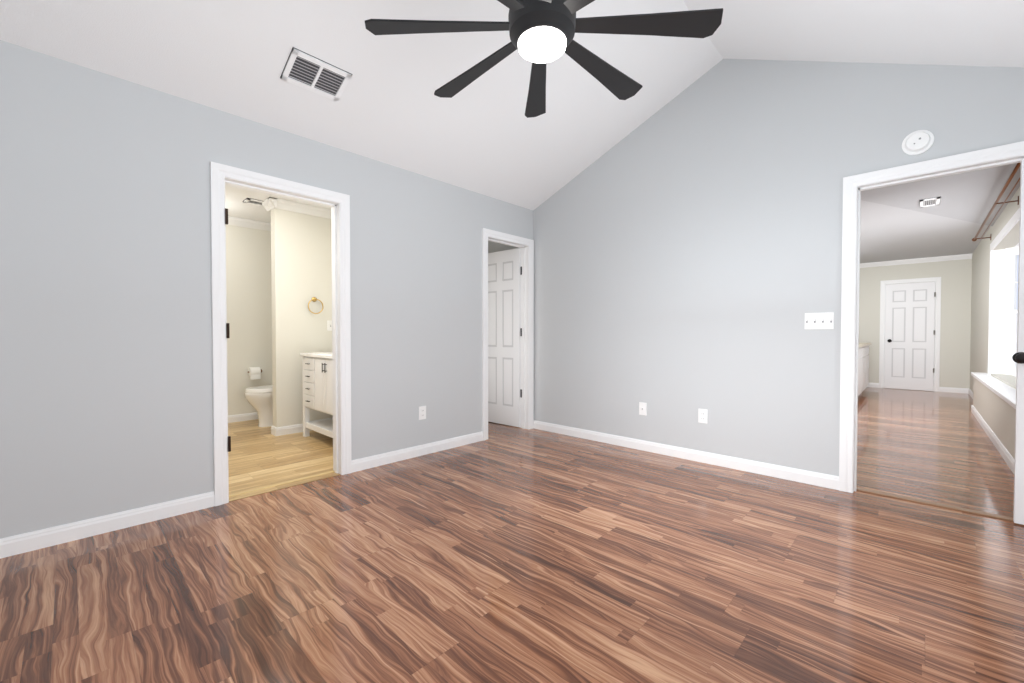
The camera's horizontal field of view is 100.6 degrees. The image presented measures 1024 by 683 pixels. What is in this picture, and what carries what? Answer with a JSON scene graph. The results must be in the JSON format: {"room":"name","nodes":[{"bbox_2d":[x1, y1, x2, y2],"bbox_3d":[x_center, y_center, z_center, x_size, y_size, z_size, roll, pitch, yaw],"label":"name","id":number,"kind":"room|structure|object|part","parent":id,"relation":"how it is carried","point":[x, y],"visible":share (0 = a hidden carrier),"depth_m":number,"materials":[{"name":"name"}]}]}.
{"room":"empty bedroom","nodes":[
{"label":"empty bedroom","id":0,"kind":"room"},
{"bbox_2d":[226,224,271,415],"bbox_3d":[-3.350,-0.251,5.148,0.120,2.440,4.420,1,1,44],"label":"wall","id":1,"kind":"structure","parent":0,"point":[248,290],"depth_m":5.18,"materials":[{"name":"white paint"}]},
{"bbox_2d":[228,412,257,422],"bbox_3d":[-3.761,0.933,4.642,0.015,0.090,2.850,1,1,44],"label":"baseboard","id":2,"kind":"structure","parent":1,"relation":"attached to","point":[242,417],"depth_m":5.15,"materials":[{"name":"white wood"}]},
{"bbox_2d":[228,216,270,230],"bbox_3d":[-3.743,-1.419,4.583,0.066,0.085,2.850,1,1,44],"label":"crown molding","id":3,"kind":"structure","parent":1,"relation":"attached to","point":[247,223],"depth_m":5.15,"materials":[{"name":"white wood"}]},
{"bbox_2d":[248,367,261,379],"bbox_3d":[-3.137,0.386,5.201,0.130,0.145,0.175,1,1,44],"label":"toilet paper","id":4,"kind":"object","parent":1,"relation":"attached to","point":[254,373],"visible":0.98,"depth_m":5.15,"materials":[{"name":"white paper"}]},
{"bbox_2d":[0,40,532,538],"bbox_3d":[-1.513,-0.213,2.990,0.060,2.440,5.000,1,1,44],"label":"wall","id":5,"kind":"structure","parent":0,"point":[106,388],"depth_m":2.40,"materials":[{"name":"grey paint"}]},
{"bbox_2d":[0,491,214,558],"bbox_3d":[-2.524,0.981,1.899,0.015,0.090,1.995,1,1,44],"label":"baseboard","id":6,"kind":"structure","parent":5,"relation":"attached to","point":[36,540],"depth_m":2.25,"materials":[{"name":"white wood"}]},
{"bbox_2d":[225,208,230,451],"bbox_3d":[-1.821,-0.068,2.698,0.146,1.514,0.015,1,1,44],"label":"door hinges","id":7,"kind":"object","parent":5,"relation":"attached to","point":[227,333],"depth_m":2.65,"materials":[{"name":"black metal"}]},
{"bbox_2d":[210,162,351,505],"bbox_3d":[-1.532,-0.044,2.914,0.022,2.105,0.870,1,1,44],"label":"door frame","id":8,"kind":"structure","parent":5,"relation":"attached to","point":[219,173],"depth_m":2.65,"materials":[{"name":"white wood"}]},
{"bbox_2d":[351,431,482,471],"bbox_3d":[-0.763,0.949,3.739,0.015,0.090,1.360,1,1,44],"label":"baseboard","id":9,"kind":"structure","parent":5,"relation":"attached to","point":[364,463],"depth_m":3.64,"materials":[{"name":"white wood"}]},
{"bbox_2d":[419,406,425,419],"bbox_3d":[-0.782,0.624,3.717,0.010,0.115,0.072,1,1,44],"label":"electrical outlet plate","id":10,"kind":"object","parent":5,"relation":"attached to","point":[422,412],"visible":1,"depth_m":3.71,"materials":[{"name":"white plastic"}]},
{"bbox_2d":[482,228,533,440],"bbox_3d":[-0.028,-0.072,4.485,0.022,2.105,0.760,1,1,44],"label":"trim","id":11,"kind":"structure","parent":5,"relation":"attached to","point":[493,234],"depth_m":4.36,"materials":[{"name":"white wood"}]},
{"bbox_2d":[520,267,521,396],"bbox_3d":[0.100,-0.104,4.777,0.047,1.470,0.012,1,1,44],"label":"door hinges","id":12,"kind":"object","parent":5,"relation":"attached to","point":[520,331],"depth_m":4.78,"materials":[{"name":"black metal"}]},
{"bbox_2d":[225,184,330,222],"bbox_3d":[-2.367,-1.529,4.165,2.950,0.150,4.450,1,1,44],"label":"ceiling","id":13,"kind":"structure","parent":0,"point":[235,205],"depth_m":4.53,"materials":[{"name":"white paint"}]},
{"bbox_2d":[242,198,262,205],"bbox_3d":[-2.635,-1.452,4.471,0.168,0.012,0.308,1,1,44],"label":"ceiling vent","id":14,"kind":"object","parent":13,"relation":"in","point":[253,201],"visible":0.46,"depth_m":4.41,"materials":[{"name":"white metal"}]},
{"bbox_2d":[271,208,332,426],"bbox_3d":[-2.250,-0.243,4.678,0.120,2.440,0.680,1,1,44],"label":"wall","id":15,"kind":"structure","parent":0,"point":[301,260],"depth_m":4.54,"materials":[{"name":"white paint"}]},
{"bbox_2d":[262,197,276,211],"bbox_3d":[-2.508,-1.415,4.388,0.252,0.085,0.066,1,1,44],"label":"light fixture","id":16,"kind":"structure","parent":15,"relation":"attached to","point":[273,201],"depth_m":4.36,"materials":[{"name":"white glass"}]},
{"bbox_2d":[271,426,276,435],"bbox_3d":[-2.491,0.936,4.447,0.150,0.090,0.015,1,1,44],"label":"baseboard","id":17,"kind":"structure","parent":15,"relation":"attached to","point":[273,430],"depth_m":4.45,"materials":[{"name":"white wood"}]},
{"bbox_2d":[275,424,311,435],"bbox_3d":[-2.207,0.933,4.646,0.015,0.090,0.695,1,1,44],"label":"baseboard","id":18,"kind":"structure","parent":15,"relation":"attached to","point":[286,430],"depth_m":4.49,"materials":[{"name":"white wood"}]},
{"bbox_2d":[267,197,330,218],"bbox_3d":[-2.206,-1.419,4.569,0.066,0.085,0.746,1,1,44],"label":"crown molding","id":19,"kind":"structure","parent":15,"relation":"attached to","point":[302,208],"depth_m":4.52,"materials":[{"name":"white wood"}]},
{"bbox_2d":[308,297,322,313],"bbox_3d":[-2.154,-0.394,4.647,0.058,0.188,0.167,1,1,44],"label":"towel ring","id":20,"kind":"object","parent":15,"relation":"attached to","point":[314,299],"visible":1,"depth_m":4.64,"materials":[{"name":"gold metal"}]},
{"bbox_2d":[327,320,331,330],"bbox_3d":[-2.045,-0.180,4.794,0.018,0.115,0.072,1,1,44],"label":"light switch","id":21,"kind":"object","parent":15,"relation":"attached to","point":[329,325],"visible":0.77,"depth_m":4.79,"materials":[{"name":"white plastic"}]},
{"bbox_2d":[0,387,1023,682],"bbox_3d":[1.517,1.016,5.268,7.400,0.103,12.850,1,1,44],"label":"floor","id":22,"kind":"structure","parent":0,"point":[504,553],"depth_m":1.88,"materials":[{"name":"brown wood"}]},
{"bbox_2d":[245,385,272,426],"bbox_3d":[-2.710,0.581,5.037,0.450,0.780,0.793,1,1,44],"label":"toilet","id":23,"kind":"object","parent":22,"relation":"on","point":[259,399],"visible":0.31,"depth_m":4.79,"materials":[{"name":"white ceramic"}]},
{"bbox_2d":[300,352,332,437],"bbox_3d":[-1.677,0.430,4.242,0.913,1.110,0.518,1,1,44],"label":"bathroom vanity","id":24,"kind":"object","parent":22,"relation":"on","point":[317,381],"visible":0.35,"depth_m":4.15,"materials":[{"name":"white wood"}]},
{"bbox_3d":[-1.897,0.401,4.109,0.469,0.407,0.022,1,1,44],"label":"handle","id":25,"kind":"part","parent":24,"relation":"part of","materials":[{"name":"white wood"}]},
{"bbox_2d":[858,347,861,395],"bbox_3d":[5.156,0.511,6.767,0.603,0.860,0.640,1,1,44],"label":"base cabinet","id":26,"kind":"object","parent":22,"relation":"on","point":[860,348],"depth_m":6.57,"materials":[{"name":"white wood"}]},
{"bbox_2d":[859,343,869,346],"bbox_3d":[5.179,0.061,6.765,0.619,0.040,3.340,1,1,44],"label":"countertop","id":27,"kind":"structure","parent":26,"relation":"on","point":[860,344],"depth_m":7.12,"materials":[{"name":"beige stone"}]},
{"bbox_2d":[862,347,865,391],"bbox_3d":[5.599,0.503,7.229,0.603,0.860,0.640,1,1,44],"label":"base cabinet","id":28,"kind":"object","parent":22,"relation":"on","point":[863,370],"depth_m":7.04,"materials":[{"name":"white wood"}]},
{"bbox_2d":[866,347,868,387],"bbox_3d":[6.062,0.495,7.714,0.603,0.860,0.700,1,1,44],"label":"base cabinet","id":29,"kind":"object","parent":22,"relation":"on","point":[867,348],"depth_m":7.51,"materials":[{"name":"white wood"}]},
{"bbox_2d":[973,377,1015,458],"bbox_3d":[4.737,0.738,4.086,0.120,0.500,4.600,1,1,44],"label":"wall","id":30,"kind":"structure","parent":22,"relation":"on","point":[996,412],"depth_m":4.04,"materials":[{"name":"white"}]},
{"bbox_2d":[971,372,1015,408],"bbox_3d":[4.729,0.468,4.089,0.147,0.040,4.640,1,1,44],"label":"window seat","id":31,"kind":"object","parent":30,"relation":"on","point":[1003,391],"visible":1,"depth_m":4.16,"materials":[{"name":"white wood"}]},
{"bbox_2d":[0,0,1023,209],"bbox_3d":[-0.113,-1.833,1.560,4.180,1.192,5.150,1,1,44],"label":"ceiling","id":32,"kind":"structure","parent":0,"point":[483,134],"depth_m":2.65,"materials":[{"name":"white paint"}]},
{"bbox_2d":[280,47,352,101],"bbox_3d":[-1.186,-1.609,2.583,0.212,0.095,0.348,1,1,44],"label":"ceiling vent","id":33,"kind":"object","parent":32,"relation":"in","point":[304,70],"visible":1,"depth_m":2.57,"materials":[{"name":"white metal"}]},
{"bbox_2d":[365,0,722,117],"bbox_3d":[0.125,-1.704,1.753,1.469,1.006,1.469,1,1,44],"label":"fan","id":34,"kind":"object","parent":32,"relation":"hanging from","point":[542,33],"visible":1,"depth_m":1.76,"materials":[{"name":"black metal"}]},
{"bbox_2d":[488,59,1023,475],"bbox_3d":[0.657,-0.818,4.401,6.930,3.600,0.055,1,1,44],"label":"wall","id":35,"kind":"structure","parent":0,"point":[687,253],"depth_m":3.34,"materials":[{"name":"grey paint"}]},
{"bbox_2d":[488,248,520,426],"bbox_3d":[-0.135,-0.043,4.982,0.604,2.015,0.177,1,1,41],"label":"closet door","id":36,"kind":"structure","parent":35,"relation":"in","point":[504,338],"depth_m":4.92,"materials":[{"name":"white wood"}]},
{"bbox_2d":[639,402,646,415],"bbox_3d":[1.188,0.614,3.868,0.072,0.115,0.018,1,1,44],"label":"electrical outlet","id":37,"kind":"object","parent":35,"relation":"attached to","point":[642,408],"visible":1,"depth_m":3.87,"materials":[{"name":"white"}]},
{"bbox_2d":[534,420,838,489],"bbox_3d":[1.227,0.947,3.838,2.755,0.090,0.015,1,1,44],"label":"baseboard","id":38,"kind":"structure","parent":35,"relation":"attached to","point":[800,475],"depth_m":3.49,"materials":[{"name":"white wood"}]},
{"bbox_2d":[698,409,707,423],"bbox_3d":[1.574,0.615,3.504,0.072,0.115,0.010,1,1,44],"label":"electrical outlet plate","id":39,"kind":"object","parent":35,"relation":"attached to","point":[702,415],"visible":1,"depth_m":3.50,"materials":[{"name":"white plastic"}]},
{"bbox_2d":[805,312,833,328],"bbox_3d":[2.131,-0.142,2.952,0.165,0.115,0.018,1,1,44],"label":"switch plate","id":40,"kind":"object","parent":35,"relation":"attached to","point":[819,320],"visible":1,"depth_m":2.95,"materials":[{"name":"white plastic"}]},
{"bbox_2d":[902,130,933,154],"bbox_3d":[2.475,-1.217,2.592,0.144,0.144,0.036,1,1,44],"label":"smoke detector","id":41,"kind":"object","parent":35,"relation":"attached to","point":[917,142],"visible":1,"depth_m":2.58,"materials":[{"name":"white plastic"}]},
{"bbox_2d":[839,141,1023,492],"bbox_3d":[2.680,-0.037,2.518,1.145,2.105,0.154,1,1,44],"label":"door frame","id":42,"kind":"structure","parent":35,"relation":"attached to","point":[852,184],"depth_m":2.82,"materials":[{"name":"white wood"}]},
{"bbox_2d":[1012,158,1023,524],"bbox_3d":[2.908,0.005,2.217,0.382,2.015,0.106,1,1,44],"label":"door","id":43,"kind":"structure","parent":35,"relation":"in","point":[1018,509],"depth_m":2.34,"materials":[{"name":"white wood"}]},
{"bbox_3d":[2.781,0.091,2.316,0.064,0.064,0.071,1,1,44],"label":"knob","id":44,"kind":"part","parent":43,"relation":"part of","materials":[{"name":"black metal"}]},
{"bbox_2d":[859,259,971,388],"bbox_3d":[5.898,-0.361,9.751,7.300,2.500,0.120,1,1,44],"label":"wall","id":45,"kind":"structure","parent":0,"point":[955,321],"depth_m":7.76,"materials":[{"name":"white paint"}]},
{"bbox_2d":[879,277,940,391],"bbox_3d":[7.547,-0.135,8.079,0.840,2.105,0.022,1,1,44],"label":"door frame","id":46,"kind":"structure","parent":45,"relation":"attached to","point":[937,280],"depth_m":7.93,"materials":[{"name":"white wood"}]},
{"bbox_2d":[884,282,935,390],"bbox_3d":[7.520,-0.097,8.043,0.696,2.015,0.106,1,1,44],"label":"door","id":47,"kind":"structure","parent":45,"relation":"in","point":[909,333],"depth_m":8.05,"materials":[{"name":"white wood"}]},
{"bbox_2d":[860,254,971,267],"bbox_3d":[5.689,-1.545,9.802,6.700,0.085,0.066,1,1,44],"label":"crown molding","id":48,"kind":"structure","parent":45,"relation":"attached to","point":[921,260],"depth_m":7.96,"materials":[{"name":"white wood"}]},
{"bbox_2d":[868,383,968,393],"bbox_3d":[5.707,0.842,9.862,6.700,0.090,0.015,1,1,44],"label":"baseboard","id":49,"kind":"structure","parent":45,"relation":"attached to","point":[947,389],"depth_m":7.73,"materials":[{"name":"white"}]},
{"bbox_2d":[860,163,1020,262],"bbox_3d":[3.372,-1.595,7.088,7.300,0.180,7.490,1,1,44],"label":"ceiling","id":50,"kind":"structure","parent":0,"point":[897,222],"depth_m":4.99,"materials":[{"name":"grey paint"}]},
{"bbox_2d":[919,197,940,207],"bbox_3d":[4.361,-1.452,4.435,0.158,0.012,0.328,1,1,44],"label":"ceiling vent","id":51,"kind":"object","parent":50,"relation":"in","point":[929,202],"visible":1,"depth_m":4.42,"materials":[{"name":"white metal"}]},
{"bbox_2d":[970,187,1019,391],"bbox_3d":[5.654,-0.275,4.824,0.160,2.500,7.340,1,1,44],"label":"wall","id":52,"kind":"structure","parent":0,"point":[980,308],"depth_m":6.03,"materials":[{"name":"white paint"}]},
{"bbox_2d":[971,405,1014,473],"bbox_3d":[4.688,0.942,4.136,0.015,0.090,4.630,1,1,44],"label":"baseboard","id":53,"kind":"structure","parent":52,"relation":"attached to","point":[1008,458],"depth_m":3.98,"materials":[{"name":"white wood"}]},
{"bbox_2d":[972,162,1020,240],"bbox_3d":[4.722,-1.332,4.066,0.164,0.080,4.504,1,1,44],"label":"curtain rod","id":54,"kind":"object","parent":52,"relation":"attached to","point":[1013,173],"visible":1,"depth_m":4.03,"materials":[{"name":"brown metal"}]},
{"bbox_2d":[987,208,1019,374],"bbox_3d":[4.814,-0.385,3.957,0.178,1.670,4.030,1,1,44],"label":"window frame","id":55,"kind":"structure","parent":52,"relation":"in","point":[996,309],"depth_m":5.36,"materials":[{"name":"white wood"}]},
{"bbox_3d":[0.767,-0.817,4.372,7.130,3.600,0.055,1,1,44],"label":"wall","id":56,"kind":"structure","parent":0,"visible":0},
{"bbox_2d":[856,487,1013,521],"bbox_3d":[2.722,1.011,2.541,1.090,0.008,0.055,1,1,44],"label":"threshold","id":57,"kind":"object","parent":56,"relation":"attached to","point":[939,505],"depth_m":2.62,"materials":[{"name":"brown wood"}]},
{"bbox_3d":[-1.815,-0.209,2.760,0.060,2.440,2.850,1,1,44],"label":"wall","id":58,"kind":"structure","parent":0,"visible":0},
{"bbox_2d":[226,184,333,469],"bbox_3d":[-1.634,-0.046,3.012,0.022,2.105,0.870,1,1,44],"label":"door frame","id":59,"kind":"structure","parent":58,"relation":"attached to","point":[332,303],"depth_m":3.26,"materials":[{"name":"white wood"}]},
{"bbox_2d":[229,470,334,496],"bbox_3d":[-1.615,1.003,3.012,0.040,0.007,0.720,1,1,44],"label":"trim","id":60,"kind":"structure","parent":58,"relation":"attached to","point":[272,485],"depth_m":2.99,"materials":[{"name":"brown wood"}]},
{"bbox_3d":[5.109,-0.225,3.678,0.582,2.440,4.147,1,1,44],"label":"wall","id":61,"kind":"structure","parent":0,"visible":0},
{"bbox_2d":[1003,246,1018,376],"bbox_3d":[6.171,-0.357,4.968,0.090,1.580,0.636,0,1,-1],"label":"window","id":62,"kind":"structure","parent":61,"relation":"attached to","point":[1010,325],"depth_m":5.23,"materials":[{"name":"white"}]}
]}

